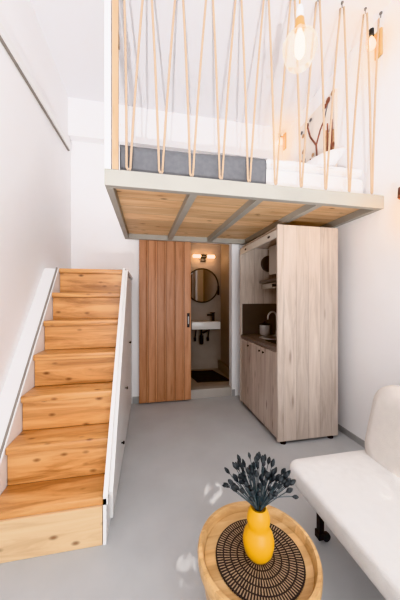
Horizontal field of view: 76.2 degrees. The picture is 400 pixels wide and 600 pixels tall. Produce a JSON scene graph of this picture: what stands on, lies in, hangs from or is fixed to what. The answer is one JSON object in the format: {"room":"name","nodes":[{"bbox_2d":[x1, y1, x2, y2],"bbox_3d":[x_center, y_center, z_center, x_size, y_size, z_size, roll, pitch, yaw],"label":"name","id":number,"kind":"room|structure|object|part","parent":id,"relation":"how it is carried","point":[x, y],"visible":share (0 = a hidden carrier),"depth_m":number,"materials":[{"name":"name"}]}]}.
{"room":"studio apartment","nodes":[
{"label":"studio apartment","id":0,"kind":"room"},
{"bbox_2d":[0,0,70,394],"bbox_3d":[-1.095,-0.540,0.415,0.100,3.780,5.850,0,0,-12],"label":"wall","id":1,"kind":"structure","parent":0,"point":[35,164],"depth_m":2.03,"materials":[{"name":"white paint"}]},
{"bbox_2d":[0,22,70,150],"bbox_3d":[-1.014,-1.618,0.355,0.034,0.466,5.500,0,0,-12],"label":"wall rail","id":2,"kind":"object","parent":1,"relation":"attached to","point":[5,39],"visible":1,"depth_m":2.01,"materials":[{"name":"white paint"}]},
{"bbox_2d":[71,134,282,403],"bbox_3d":[-0.206,-0.540,3.520,2.880,3.780,0.120,0,0,-12],"label":"wall","id":3,"kind":"structure","parent":0,"point":[98,241],"depth_m":3.25,"materials":[{"name":"white paint"}]},
{"bbox_2d":[104,0,111,168],"bbox_3d":[-0.620,-1.653,1.721,0.042,1.553,0.050,0,0,-12],"label":"trim","id":4,"kind":"structure","parent":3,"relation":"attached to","point":[107,3],"depth_m":1.70,"materials":[{"name":"white paint"}]},
{"bbox_2d":[139,240,190,402],"bbox_3d":[-0.455,0.220,3.361,0.675,2.220,0.056,0,0,-12],"label":"door","id":5,"kind":"structure","parent":3,"relation":"in","point":[164,266],"depth_m":3.34,"materials":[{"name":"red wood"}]},
{"bbox_3d":[-0.155,0.270,3.399,0.035,0.190,0.008,0,0,-12],"label":"flush pull","id":6,"kind":"part","parent":5,"relation":"part of","materials":[{"name":"black metal"}]},
{"bbox_2d":[68,97,272,159],"bbox_3d":[-0.280,-2.205,3.382,2.680,0.450,0.120,0,0,-12],"label":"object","id":7,"kind":"structure","parent":3,"relation":"attached to","point":[85,117],"depth_m":3.31,"materials":[{"name":"white paint"}]},
{"bbox_2d":[132,389,234,403],"bbox_3d":[-0.193,1.305,3.457,1.400,0.090,0.008,0,0,-12],"label":"baseboard","id":8,"kind":"structure","parent":3,"relation":"attached to","point":[135,400],"depth_m":3.33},
{"bbox_2d":[191,385,231,398],"bbox_3d":[0.075,1.300,3.579,0.735,0.140,0.116,0,0,-12],"label":"trim","id":9,"kind":"structure","parent":3,"relation":"attached to","point":[219,390],"depth_m":3.54,"materials":[{"name":"white paint"}]},
{"bbox_2d":[104,168,383,244],"bbox_3d":[0.291,-0.821,2.720,2.224,0.110,1.644,0,0,-12],"label":"platform","id":10,"kind":"object","parent":3,"relation":"attached to","point":[147,206],"visible":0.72,"depth_m":2.22,"materials":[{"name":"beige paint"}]},
{"bbox_2d":[112,0,119,169],"bbox_3d":[-0.568,-1.653,1.725,0.044,1.553,0.046,0,0,-12],"label":"wooden post","id":11,"kind":"object","parent":10,"relation":"on","point":[115,3],"visible":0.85,"depth_m":1.70,"materials":[{"name":"brown wood"}]},
{"bbox_2d":[266,169,362,192],"bbox_3d":[0.331,-0.988,2.724,2.098,0.234,1.318,0,0,-12],"label":"mattress","id":12,"kind":"object","parent":10,"relation":"on","point":[285,178],"visible":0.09,"depth_m":2.19,"materials":[{"name":"white fabric"}]},
{"bbox_2d":[120,145,266,183],"bbox_3d":[-0.149,-1.023,2.576,1.137,0.271,1.322,0,0,-12],"label":"throw blanket","id":13,"kind":"object","parent":12,"relation":"on","point":[143,159],"visible":0.37,"depth_m":1.94,"materials":[{"name":"grey fabric"}]},
{"bbox_2d":[266,159,361,178],"bbox_3d":[0.879,-1.142,2.809,0.936,0.073,1.275,0,0,-12],"label":"duvet","id":14,"kind":"object","parent":12,"relation":"on","point":[291,166],"visible":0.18,"depth_m":2.19,"materials":[{"name":"white fabric"}]},
{"bbox_2d":[307,147,346,166],"bbox_3d":[1.164,-1.337,2.706,0.355,0.296,0.680,0,0,-12],"label":"pillow","id":15,"kind":"object","parent":14,"relation":"on","point":[335,154],"visible":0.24,"depth_m":2.42,"materials":[{"name":"white fabric"}]},
{"bbox_2d":[0,395,385,599],"bbox_3d":[0.365,1.400,0.712,3.080,0.100,5.850,0,0,-12],"label":"floor","id":16,"kind":"structure","parent":0,"point":[176,454],"depth_m":1.62,"materials":[{"name":"grey concrete"}]},
{"bbox_2d":[0,267,132,562],"bbox_3d":[-1.038,0.519,2.289,0.756,1.661,1.935,0,0,-12],"label":"staircase","id":17,"kind":"structure","parent":16,"relation":"on","point":[44,401],"depth_m":1.71,"materials":[{"name":"brown wood"}]},
{"bbox_3d":[-1.351,0.528,2.235,0.122,1.643,1.918,0,0,-12],"label":"panel","id":18,"kind":"part","parent":17,"relation":"part of","materials":[{"name":"wood"}]},
{"bbox_3d":[-0.589,0.818,1.806,0.018,1.004,0.535,0,0,-12],"label":"door","id":19,"kind":"part","parent":17,"relation":"part of","materials":[{"name":"white paint"}]},
{"bbox_3d":[-0.719,0.527,2.354,0.018,1.645,1.935,0,0,-12],"label":"panel","id":20,"kind":"part","parent":17,"relation":"part of","materials":[{"name":"white paint"}]},
{"bbox_3d":[-0.686,0.540,2.287,0.018,1.561,0.435,0,0,-12],"label":"door","id":21,"kind":"part","parent":17,"relation":"part of","materials":[{"name":"white paint"}]},
{"bbox_3d":[-0.776,0.539,2.725,0.018,1.562,0.450,0,0,-12],"label":"door","id":22,"kind":"part","parent":17,"relation":"part of","materials":[{"name":"white paint"}]},
{"bbox_3d":[-0.857,0.539,3.124,0.018,1.562,0.355,0,0,-12],"label":"door","id":23,"kind":"part","parent":17,"relation":"part of","materials":[{"name":"white paint"}]},
{"bbox_2d":[198,501,322,599],"bbox_3d":[0.215,1.139,0.960,0.448,0.421,0.448,0,0,-12],"label":"tray table","id":24,"kind":"object","parent":16,"relation":"on","point":[215,587],"visible":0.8,"depth_m":0.97,"materials":[{"name":"brown wood"}]},
{"bbox_2d":[216,519,305,599],"bbox_3d":[0.220,0.957,0.953,0.324,0.004,0.324,0,0,-12],"label":"placemat","id":25,"kind":"object","parent":24,"relation":"on","point":[283,577],"visible":0.7,"depth_m":0.90,"materials":[{"name":"wicker"}]},
{"bbox_2d":[243,504,273,564],"bbox_3d":[0.219,0.865,0.956,0.115,0.180,0.115,0,0,-12],"label":"vase","id":26,"kind":"object","parent":25,"relation":"on","point":[258,539],"visible":0.88,"depth_m":0.92,"materials":[{"name":"yellow ceramic"}]},
{"bbox_2d":[224,467,246,494],"bbox_3d":[0.155,0.730,0.999,0.132,0.108,0.014,0,0,30],"label":"dried flower","id":27,"kind":"object","parent":26,"relation":"in","point":[225,468],"visible":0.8,"depth_m":1.02,"materials":[{"name":"black plant"}]},
{"bbox_2d":[223,482,248,502],"bbox_3d":[0.148,0.743,0.968,0.120,0.081,0.016,0,0,15],"label":"dried flower","id":28,"kind":"object","parent":26,"relation":"in","point":[224,482],"visible":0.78,"depth_m":0.97,"materials":[{"name":"black plant"}]},
{"bbox_2d":[233,473,248,496],"bbox_3d":[0.165,0.724,0.964,0.085,0.120,0.018,0,0,18],"label":"dried flower","id":29,"kind":"object","parent":26,"relation":"in","point":[235,477],"visible":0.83,"depth_m":0.97,"materials":[{"name":"black plant"}]},
{"bbox_2d":[231,486,251,504],"bbox_3d":[0.162,0.742,0.960,0.092,0.084,0.016,0,0,-3],"label":"dried flower","id":30,"kind":"object","parent":26,"relation":"in","point":[234,490],"visible":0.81,"depth_m":0.95,"materials":[{"name":"black plant"}]},
{"bbox_2d":[238,474,249,494],"bbox_3d":[0.174,0.714,0.953,0.068,0.138,0.018,0,0,-12],"label":"dried flower","id":31,"kind":"object","parent":26,"relation":"in","point":[240,476],"visible":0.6,"depth_m":0.94,"materials":[{"name":"black plant"}]},
{"bbox_2d":[234,485,254,508],"bbox_3d":[0.167,0.724,0.932,0.092,0.118,0.014,0,0,-18],"label":"dried flower","id":32,"kind":"object","parent":26,"relation":"in","point":[235,486],"visible":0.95,"depth_m":0.92,"materials":[{"name":"black plant"}]},
{"bbox_2d":[240,462,252,496],"bbox_3d":[0.183,0.706,0.978,0.062,0.155,0.014,0,0,24],"label":"dried flower","id":33,"kind":"object","parent":26,"relation":"in","point":[241,464],"visible":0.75,"depth_m":0.98,"materials":[{"name":"black plant"}]},
{"bbox_2d":[242,459,250,484],"bbox_3d":[0.196,0.717,1.007,0.014,0.134,0.091,0,0,-30],"label":"dried flower","id":34,"kind":"object","parent":26,"relation":"in","point":[243,461],"visible":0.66,"depth_m":1.03,"materials":[{"name":"black plant"}]},
{"bbox_2d":[239,479,255,509],"bbox_3d":[0.173,0.710,0.930,0.083,0.147,0.014,0,0,-36],"label":"dried flower","id":35,"kind":"object","parent":26,"relation":"in","point":[240,480],"visible":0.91,"depth_m":0.91,"materials":[{"name":"black plant"}]},
{"bbox_2d":[240,488,256,510],"bbox_3d":[0.176,0.710,0.901,0.016,0.148,0.117,0,0,43],"label":"dried flower","id":36,"kind":"object","parent":26,"relation":"in","point":[242,490],"visible":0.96,"depth_m":0.86,"materials":[{"name":"black plant"}]},
{"bbox_2d":[244,481,255,506],"bbox_3d":[0.185,0.706,0.912,0.016,0.156,0.088,0,0,43],"label":"dried flower","id":37,"kind":"object","parent":26,"relation":"in","point":[246,483],"visible":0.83,"depth_m":0.88,"materials":[{"name":"black plant"}]},
{"bbox_2d":[246,467,254,501],"bbox_3d":[0.188,0.695,0.939,0.049,0.177,0.014,0,0,-40],"label":"dried flower","id":38,"kind":"object","parent":26,"relation":"in","point":[247,468],"visible":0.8,"depth_m":0.93,"materials":[{"name":"black plant"}]},
{"bbox_2d":[248,452,255,493],"bbox_3d":[0.200,0.682,0.968,0.036,0.202,0.011,0,0,25],"label":"dried flower","id":39,"kind":"object","parent":26,"relation":"on","point":[249,454],"visible":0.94,"depth_m":0.97,"materials":[{"name":"black plant"}]},
{"bbox_2d":[250,475,256,502],"bbox_3d":[0.199,0.699,0.918,0.016,0.169,0.063,0,0,38],"label":"dried flower","id":40,"kind":"object","parent":26,"relation":"in","point":[252,478],"visible":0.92,"depth_m":0.90,"materials":[{"name":"black plant"}]},
{"bbox_2d":[252,461,256,498],"bbox_3d":[0.218,0.714,0.995,0.016,0.138,0.055,0,0,-12],"label":"dried flower","id":41,"kind":"object","parent":26,"relation":"in","point":[253,463],"visible":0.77,"depth_m":1.01,"materials":[{"name":"black plant"}]},
{"bbox_2d":[251,490,257,507],"bbox_3d":[0.192,0.709,0.898,0.016,0.148,0.106,0,0,19],"label":"dried flower","id":42,"kind":"object","parent":26,"relation":"in","point":[252,491],"visible":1,"depth_m":0.85,"materials":[{"name":"black plant"}]},
{"bbox_2d":[254,470,258,506],"bbox_3d":[0.203,0.693,0.923,0.016,0.181,0.049,0,0,11],"label":"dried flower","id":43,"kind":"object","parent":26,"relation":"in","point":[256,473],"visible":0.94,"depth_m":0.91,"materials":[{"name":"black plant"}]},
{"bbox_2d":[256,460,258,487],"bbox_3d":[0.224,0.708,0.988,0.014,0.150,0.045,0,0,6],"label":"dried flower","id":44,"kind":"object","parent":26,"relation":"in","point":[257,462],"visible":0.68,"depth_m":1.00,"materials":[{"name":"black plant"}]},
{"bbox_2d":[257,491,261,511],"bbox_3d":[0.204,0.711,0.895,0.017,0.146,0.102,0,0,7],"label":"dried flower","id":45,"kind":"object","parent":26,"relation":"in","point":[259,493],"visible":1,"depth_m":0.85,"materials":[{"name":"grey plant"}]},
{"bbox_2d":[259,474,263,506],"bbox_3d":[0.222,0.706,0.932,0.017,0.153,0.028,0,0,-12],"label":"dried flower","id":46,"kind":"object","parent":26,"relation":"in","point":[261,477],"visible":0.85,"depth_m":0.92,"materials":[{"name":"black plant"}]},
{"bbox_2d":[259,480,265,510],"bbox_3d":[0.222,0.709,0.920,0.015,0.148,0.050,0,0,-12],"label":"dried flower","id":47,"kind":"object","parent":26,"relation":"in","point":[263,481],"visible":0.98,"depth_m":0.90,"materials":[{"name":"black plant"}]},
{"bbox_2d":[261,459,265,499],"bbox_3d":[0.239,0.691,0.960,0.016,0.184,0.016,0,0,38],"label":"dried flower","id":48,"kind":"object","parent":26,"relation":"in","point":[263,462],"visible":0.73,"depth_m":0.96,"materials":[{"name":"black plant"}]},
{"bbox_2d":[260,471,268,507],"bbox_3d":[0.236,0.697,0.926,0.019,0.172,0.044,0,0,-12],"label":"dried flower","id":49,"kind":"object","parent":26,"relation":"in","point":[266,474],"visible":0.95,"depth_m":0.91,"materials":[{"name":"black plant"}]},
{"bbox_2d":[260,456,270,499],"bbox_3d":[0.255,0.715,1.012,0.016,0.136,0.111,0,0,39],"label":"dried flower","id":50,"kind":"object","parent":26,"relation":"in","point":[268,458],"visible":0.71,"depth_m":1.04,"materials":[{"name":"black plant"}]},
{"bbox_2d":[259,493,272,511],"bbox_3d":[0.225,0.712,0.890,0.018,0.143,0.111,0,0,-12],"label":"dried flower","id":51,"kind":"object","parent":26,"relation":"in","point":[270,495],"visible":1,"depth_m":0.84,"materials":[{"name":"grey plant"}]},
{"bbox_2d":[261,486,271,505],"bbox_3d":[0.233,0.709,0.907,0.014,0.149,0.081,0,0,-12],"label":"dried flower","id":52,"kind":"object","parent":26,"relation":"in","point":[269,487],"visible":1,"depth_m":0.87,"materials":[{"name":"black plant"}]},
{"bbox_2d":[260,459,274,506],"bbox_3d":[0.262,0.702,0.978,0.074,0.163,0.017,0,0,-37],"label":"dried flower","id":53,"kind":"object","parent":26,"relation":"in","point":[272,463],"visible":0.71,"depth_m":0.99,"materials":[{"name":"black plant"}]},
{"bbox_2d":[264,469,273,497],"bbox_3d":[0.254,0.707,0.954,0.048,0.153,0.014,0,0,15],"label":"dried flower","id":54,"kind":"object","parent":26,"relation":"in","point":[272,471],"visible":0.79,"depth_m":0.95,"materials":[{"name":"black plant"}]},
{"bbox_2d":[260,491,277,511],"bbox_3d":[0.236,0.711,0.894,0.016,0.146,0.107,0,0,-22],"label":"dried flower","id":55,"kind":"object","parent":26,"relation":"in","point":[275,493],"visible":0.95,"depth_m":0.85,"materials":[{"name":"grey plant"}]},
{"bbox_2d":[261,483,277,510],"bbox_3d":[0.249,0.709,0.916,0.014,0.148,0.077,0,0,-30],"label":"dried flower","id":56,"kind":"object","parent":26,"relation":"in","point":[275,485],"visible":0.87,"depth_m":0.89,"materials":[{"name":"black plant"}]},
{"bbox_2d":[264,475,275,501],"bbox_3d":[0.247,0.706,0.929,0.056,0.154,0.015,0,0,33],"label":"dried flower","id":57,"kind":"object","parent":26,"relation":"in","point":[273,478],"visible":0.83,"depth_m":0.91,"materials":[{"name":"black plant"}]},
{"bbox_2d":[265,474,279,499],"bbox_3d":[0.260,0.707,0.939,0.068,0.152,0.016,0,0,25],"label":"dried flower","id":58,"kind":"object","parent":26,"relation":"in","point":[277,475],"visible":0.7,"depth_m":0.93,"materials":[{"name":"black plant"}]},
{"bbox_2d":[271,476,282,492],"bbox_3d":[0.259,0.705,0.923,0.082,0.157,0.016,0,0,31],"label":"dried flower","id":59,"kind":"object","parent":26,"relation":"in","point":[280,479],"visible":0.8,"depth_m":0.90,"materials":[{"name":"black plant"}]},
{"bbox_2d":[262,487,292,509],"bbox_3d":[0.272,0.710,0.906,0.016,0.148,0.123,0,0,-41],"label":"dried flower","id":60,"kind":"object","parent":26,"relation":"in","point":[289,490],"visible":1,"depth_m":0.88,"materials":[{"name":"black plant"}]},
{"bbox_3d":[0.263,0.720,0.911,0.003,0.127,0.104,0,0,-45],"label":"stem","id":61,"kind":"part","parent":60,"relation":"part of","materials":[{"name":"grey plant"}]},
{"bbox_2d":[265,481,289,504],"bbox_3d":[0.269,0.709,0.917,0.106,0.150,0.017,0,0,31],"label":"dried flower","id":62,"kind":"object","parent":26,"relation":"in","point":[287,483],"visible":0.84,"depth_m":0.89,"materials":[{"name":"black plant"}]},
{"bbox_2d":[272,472,287,492],"bbox_3d":[0.279,0.710,0.951,0.098,0.146,0.018,0,0,12],"label":"dried flower","id":63,"kind":"object","parent":26,"relation":"in","point":[285,475],"visible":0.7,"depth_m":0.94,"materials":[{"name":"black plant"}]},
{"bbox_2d":[266,479,295,504],"bbox_3d":[0.284,0.709,0.926,0.122,0.148,0.015,0,0,24],"label":"dried flower","id":64,"kind":"object","parent":26,"relation":"in","point":[292,482],"visible":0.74,"depth_m":0.90,"materials":[{"name":"black plant"}]},
{"bbox_2d":[273,495,298,498],"bbox_3d":[0.300,0.759,0.962,0.145,0.049,0.015,0,0,1],"label":"dried flower","id":65,"kind":"object","parent":26,"relation":"in","point":[293,496],"visible":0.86,"depth_m":0.96,"materials":[{"name":"black plant"}]},
{"bbox_2d":[240,224,337,444],"bbox_3d":[0.938,0.323,2.924,0.646,2.055,1.003,0,0,-12],"label":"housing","id":66,"kind":"object","parent":16,"relation":"on","point":[304,300],"visible":0.85,"depth_m":2.44,"materials":[{"name":"brown wood"}]},
{"bbox_3d":[0.841,0.325,3.404,0.644,2.000,0.024,0,0,-12],"label":"panel","id":67,"kind":"part","parent":66,"relation":"part of","materials":[{"name":"brown wood"}]},
{"bbox_2d":[241,338,275,436],"bbox_3d":[0.924,0.898,2.923,0.630,0.813,0.947,0,0,-12],"label":"base cabinet","id":68,"kind":"object","parent":66,"relation":"in","point":[258,362],"visible":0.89,"depth_m":2.77,"materials":[{"name":"brown wood"}]},
{"bbox_3d":[0.573,0.901,3.185,0.018,0.807,0.290,0,0,-12],"label":"door","id":69,"kind":"part","parent":68,"relation":"part of","materials":[{"name":"brown wood"}]},
{"bbox_3d":[0.634,0.901,2.882,0.018,0.807,0.322,0,0,-12],"label":"door","id":70,"kind":"part","parent":68,"relation":"part of","materials":[{"name":"brown wood"}]},
{"bbox_2d":[241,334,275,351],"bbox_3d":[0.929,0.470,2.921,0.620,0.040,0.940,0,0,-12],"label":"countertop","id":71,"kind":"structure","parent":68,"relation":"on","point":[254,338],"depth_m":2.89,"materials":[{"name":"brown wood"}]},
{"bbox_2d":[259,321,269,334],"bbox_3d":[0.835,0.361,3.293,0.138,0.176,0.138,0,0,-12],"label":"saucepan","id":72,"kind":"object","parent":71,"relation":"on","point":[264,328],"visible":0.97,"depth_m":3.24,"materials":[{"name":"metal"}]},
{"bbox_2d":[259,335,275,339],"bbox_3d":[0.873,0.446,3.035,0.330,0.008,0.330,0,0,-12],"label":"sink","id":73,"kind":"object","parent":71,"relation":"in","point":[269,337],"visible":0.59,"depth_m":3.05,"materials":[{"name":"metal"}]},
{"bbox_3d":[0.873,0.448,3.035,0.254,0.002,0.254,0,0,-12],"label":"bowl","id":74,"kind":"part","parent":73,"relation":"part of","materials":[{"name":"metal"}]},
{"bbox_2d":[267,311,275,334],"bbox_3d":[0.919,0.294,3.220,0.177,0.310,0.088,0,0,-12],"label":"kitchen faucet","id":75,"kind":"object","parent":71,"relation":"on","point":[269,313],"visible":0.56,"depth_m":3.19,"materials":[{"name":"metal"}]},
{"bbox_3d":[0.699,0.901,2.562,0.018,0.807,0.324,0,0,-12],"label":"door","id":76,"kind":"part","parent":68,"relation":"part of","materials":[{"name":"brown wood"}]},
{"bbox_3d":[0.633,-0.627,2.864,0.020,0.075,0.949,0,0,-12],"label":"header rail","id":77,"kind":"part","parent":66,"relation":"part of","materials":[{"name":"beige wood"}]},
{"bbox_3d":[0.941,-0.692,2.927,0.597,0.018,0.949,0,0,-12],"label":"panel","id":78,"kind":"part","parent":66,"relation":"part of","materials":[{"name":"brown wood"}]},
{"bbox_2d":[261,256,268,271],"bbox_3d":[0.913,-0.480,3.387,0.210,0.210,0.036,0,0,-12],"label":"fan","id":79,"kind":"object","parent":66,"relation":"attached to","point":[265,261],"visible":0.41,"depth_m":3.37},
{"bbox_2d":[259,278,275,288],"bbox_3d":[1.021,-0.195,3.065,0.384,0.110,0.600,0,0,-12],"label":"range hood","id":80,"kind":"object","parent":66,"relation":"attached to","point":[269,283],"visible":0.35,"depth_m":3.11,"materials":[{"name":"metal"}]},
{"bbox_2d":[269,244,275,274],"bbox_3d":[1.089,-0.495,2.926,0.308,0.360,0.700,0,0,-12],"label":"upper cabinet","id":81,"kind":"object","parent":66,"relation":"attached to","point":[272,250],"visible":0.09,"depth_m":3.15,"materials":[{"name":"brown wood"}]},
{"bbox_3d":[1.036,0.310,2.449,0.644,2.030,0.024,0,0,-12],"label":"panel","id":82,"kind":"part","parent":66,"relation":"part of","materials":[{"name":"brown wood"}]},
{"bbox_2d":[290,385,399,599],"bbox_3d":[1.069,0.927,0.654,0.786,0.844,1.855,0,0,-12],"label":"sofa","id":83,"kind":"object","parent":16,"relation":"on","point":[356,494],"visible":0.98,"depth_m":1.24,"materials":[{"name":"white fabric"}]},
{"bbox_3d":[0.671,1.177,1.427,0.038,0.305,0.040,0,0,-12],"label":"leg","id":84,"kind":"part","parent":83,"relation":"part of","materials":[{"name":"black metal"}]},
{"bbox_3d":[0.985,0.972,0.637,0.615,0.106,1.855,0,0,-12],"label":"seat","id":85,"kind":"part","parent":83,"relation":"part of","materials":[{"name":"white fabric"}]},
{"bbox_3d":[1.307,0.757,0.702,0.301,0.504,1.855,0,0,-12],"label":"backrest","id":86,"kind":"part","parent":83,"relation":"part of","materials":[{"name":"beige fabric"}]},
{"bbox_2d":[191,243,220,369],"bbox_3d":[-0.118,0.175,4.568,1.190,2.350,0.100,0,0,-12],"label":"wall","id":87,"kind":"structure","parent":0,"point":[206,355],"depth_m":4.57,"materials":[{"name":"beige paint"}]},
{"bbox_2d":[193,254,214,261],"bbox_3d":[0.062,-0.740,4.497,0.385,0.120,0.109,0,0,-12],"label":"lamp","id":88,"kind":"object","parent":87,"relation":"attached to","point":[203,257],"visible":1,"depth_m":4.46,"materials":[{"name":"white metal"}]},
{"bbox_2d":[191,268,218,302],"bbox_3d":[0.045,-0.255,4.505,0.622,0.610,0.030,0,0,-16],"label":"round mirror","id":89,"kind":"object","parent":87,"relation":"attached to","point":[204,283],"visible":0.79,"depth_m":4.51,"materials":[{"name":"black mirror"}]},
{"bbox_2d":[191,312,219,344],"bbox_3d":[0.070,0.492,4.394,0.490,0.555,0.324,0,0,-12],"label":"washbasin","id":90,"kind":"object","parent":87,"relation":"attached to","point":[205,324],"visible":0.95,"depth_m":4.27,"materials":[{"name":"white ceramic"}]},
{"bbox_2d":[191,320,219,329],"bbox_3d":[0.071,0.427,4.391,0.490,0.125,0.318,0,0,-12],"label":"basin","id":91,"kind":"object","parent":90,"relation":"in","point":[205,324],"depth_m":4.24,"materials":[{"name":"white ceramic"}]},
{"bbox_2d":[207,312,214,320],"bbox_3d":[0.192,0.289,4.450,0.140,0.149,0.045,0,0,-12],"label":"tap","id":92,"kind":"object","parent":90,"relation":"on","point":[213,313],"depth_m":4.44,"materials":[{"name":"black metal"}]},
{"bbox_2d":[191,368,228,386],"bbox_3d":[-0.018,1.340,4.078,0.990,0.220,0.900,0,0,-12],"label":"floor","id":93,"kind":"structure","parent":0,"point":[194,383],"depth_m":3.80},
{"bbox_2d":[191,370,228,382],"bbox_3d":[0.109,1.223,4.114,0.614,0.014,0.620,0,0,-12],"label":"bath mat","id":94,"kind":"object","parent":93,"relation":"on","point":[204,375],"visible":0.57,"depth_m":4.05,"materials":[{"name":"black fabric"}]},
{"bbox_2d":[30,0,391,134],"bbox_3d":[0.365,-2.480,0.712,3.080,0.100,5.850,0,0,-12],"label":"ceiling","id":95,"kind":"structure","parent":0,"point":[73,30],"depth_m":2.46,"materials":[{"name":"paint"}]},
{"bbox_2d":[123,0,382,193],"bbox_3d":[0.496,-1.653,1.947,2.129,1.553,0.032,0,0,-12],"label":"railing","id":96,"kind":"object","parent":95,"relation":"hanging from","point":[372,145],"visible":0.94,"depth_m":1.94,"materials":[{"name":"fabric"}]},
{"bbox_2d":[283,0,317,73],"bbox_3d":[0.550,-1.849,1.400,0.175,1.159,0.177,0,0,-12],"label":"pendant lamp","id":97,"kind":"object","parent":95,"relation":"hanging from","point":[300,26],"visible":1,"depth_m":1.39,"materials":[{"name":"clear glass"}]},
{"bbox_2d":[294,4,304,33],"bbox_3d":[0.547,-1.552,1.399,0.056,0.137,0.056,0,0,-12],"label":"socket","id":98,"kind":"object","parent":97,"relation":"attached to","point":[299,21],"depth_m":1.38,"materials":[{"name":"brown"}]},
{"bbox_3d":[0.547,-1.405,1.399,0.054,0.160,0.054,0,0,-12],"label":"bulb","id":99,"kind":"part","parent":97,"relation":"part of","materials":[{"name":"beige glass"}]},
{"bbox_3d":[0.550,-1.377,1.400,0.175,0.215,0.177,0,0,-12],"label":"lamp shade","id":100,"kind":"part","parent":97,"relation":"part of","materials":[{"name":"clear glass"}]},
{"bbox_2d":[221,244,228,365],"bbox_3d":[0.516,0.175,4.187,0.100,2.350,0.900,0,0,-12],"label":"wall","id":101,"kind":"structure","parent":0,"point":[224,247],"depth_m":4.34,"materials":[{"name":"paint"}]},
{"bbox_2d":[218,360,228,377],"bbox_3d":[0.439,1.155,4.176,0.055,0.150,0.890,0,0,-12],"label":"trim","id":102,"kind":"structure","parent":101,"relation":"attached to","point":[222,366],"depth_m":4.26,"materials":[{"name":"brown wood"}]},
{"bbox_2d":[283,0,399,440],"bbox_3d":[1.825,-0.540,1.009,0.100,3.780,5.850,0,0,-12],"label":"wall","id":103,"kind":"structure","parent":0,"point":[368,245],"depth_m":2.30,"materials":[{"name":"white paint"}]},
{"bbox_2d":[242,304,275,333],"bbox_3d":[0.846,0.250,3.389,0.596,0.400,0.008,0,0,-12],"label":"backsplash","id":104,"kind":"structure","parent":103,"relation":"attached to","point":[253,315],"depth_m":3.36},
{"bbox_2d":[278,132,285,150],"bbox_3d":[1.172,-2.285,3.667,0.118,0.230,0.068,0,0,-12],"label":"wall sconce","id":105,"kind":"object","parent":103,"relation":"attached to","point":[284,134],"visible":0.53,"depth_m":3.66,"materials":[{"name":"brown wood"}]},
{"bbox_3d":[1.220,-2.285,3.677,0.021,0.230,0.068,0,0,-12],"label":"plate","id":106,"kind":"part","parent":105,"relation":"part of","materials":[{"name":"brown wood"}]},
{"bbox_2d":[300,88,336,166],"bbox_3d":[1.354,-1.800,2.959,0.045,0.820,0.629,0,0,-12],"label":"picture","id":107,"kind":"object","parent":103,"relation":"attached to","point":[314,136],"visible":0.62,"depth_m":2.90,"materials":[{"name":"white paper"}]},
{"bbox_2d":[338,424,364,447],"bbox_3d":[1.786,1.320,0.930,0.008,0.060,5.710,0,0,-12],"label":"baseboard","id":108,"kind":"structure","parent":103,"relation":"attached to","point":[343,430],"depth_m":2.46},
{"bbox_2d":[369,27,382,60],"bbox_3d":[1.477,-2.185,2.168,0.118,0.230,0.068,0,0,-12],"label":"wall sconce","id":109,"kind":"object","parent":103,"relation":"attached to","point":[372,42],"visible":0.87,"depth_m":2.15,"materials":[{"name":"brown wood"}]},
{"bbox_2d":[369,27,373,38],"bbox_3d":[1.453,-2.263,2.163,0.044,0.066,0.044,0,0,-12],"label":"socket","id":110,"kind":"object","parent":109,"relation":"attached to","point":[371,31],"depth_m":2.15,"materials":[{"name":"black metal"}]},
{"bbox_3d":[1.453,-2.175,2.163,0.068,0.110,0.068,0,0,-12],"label":"bulb","id":111,"kind":"part","parent":109,"relation":"part of","materials":[{"name":"white glass"}]},
{"bbox_3d":[1.525,-2.185,2.178,0.021,0.230,0.068,0,0,-12],"label":"plate","id":112,"kind":"part","parent":109,"relation":"part of","materials":[{"name":"brown wood"}]},
{"bbox_2d":[397,187,399,199],"bbox_3d":[1.534,-0.800,1.894,0.117,0.180,0.096,0,0,-12],"label":"wall sconce","id":113,"kind":"object","parent":103,"relation":"attached to","point":[398,192],"visible":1,"depth_m":1.90,"materials":[{"name":"brown wood"}]}
]}

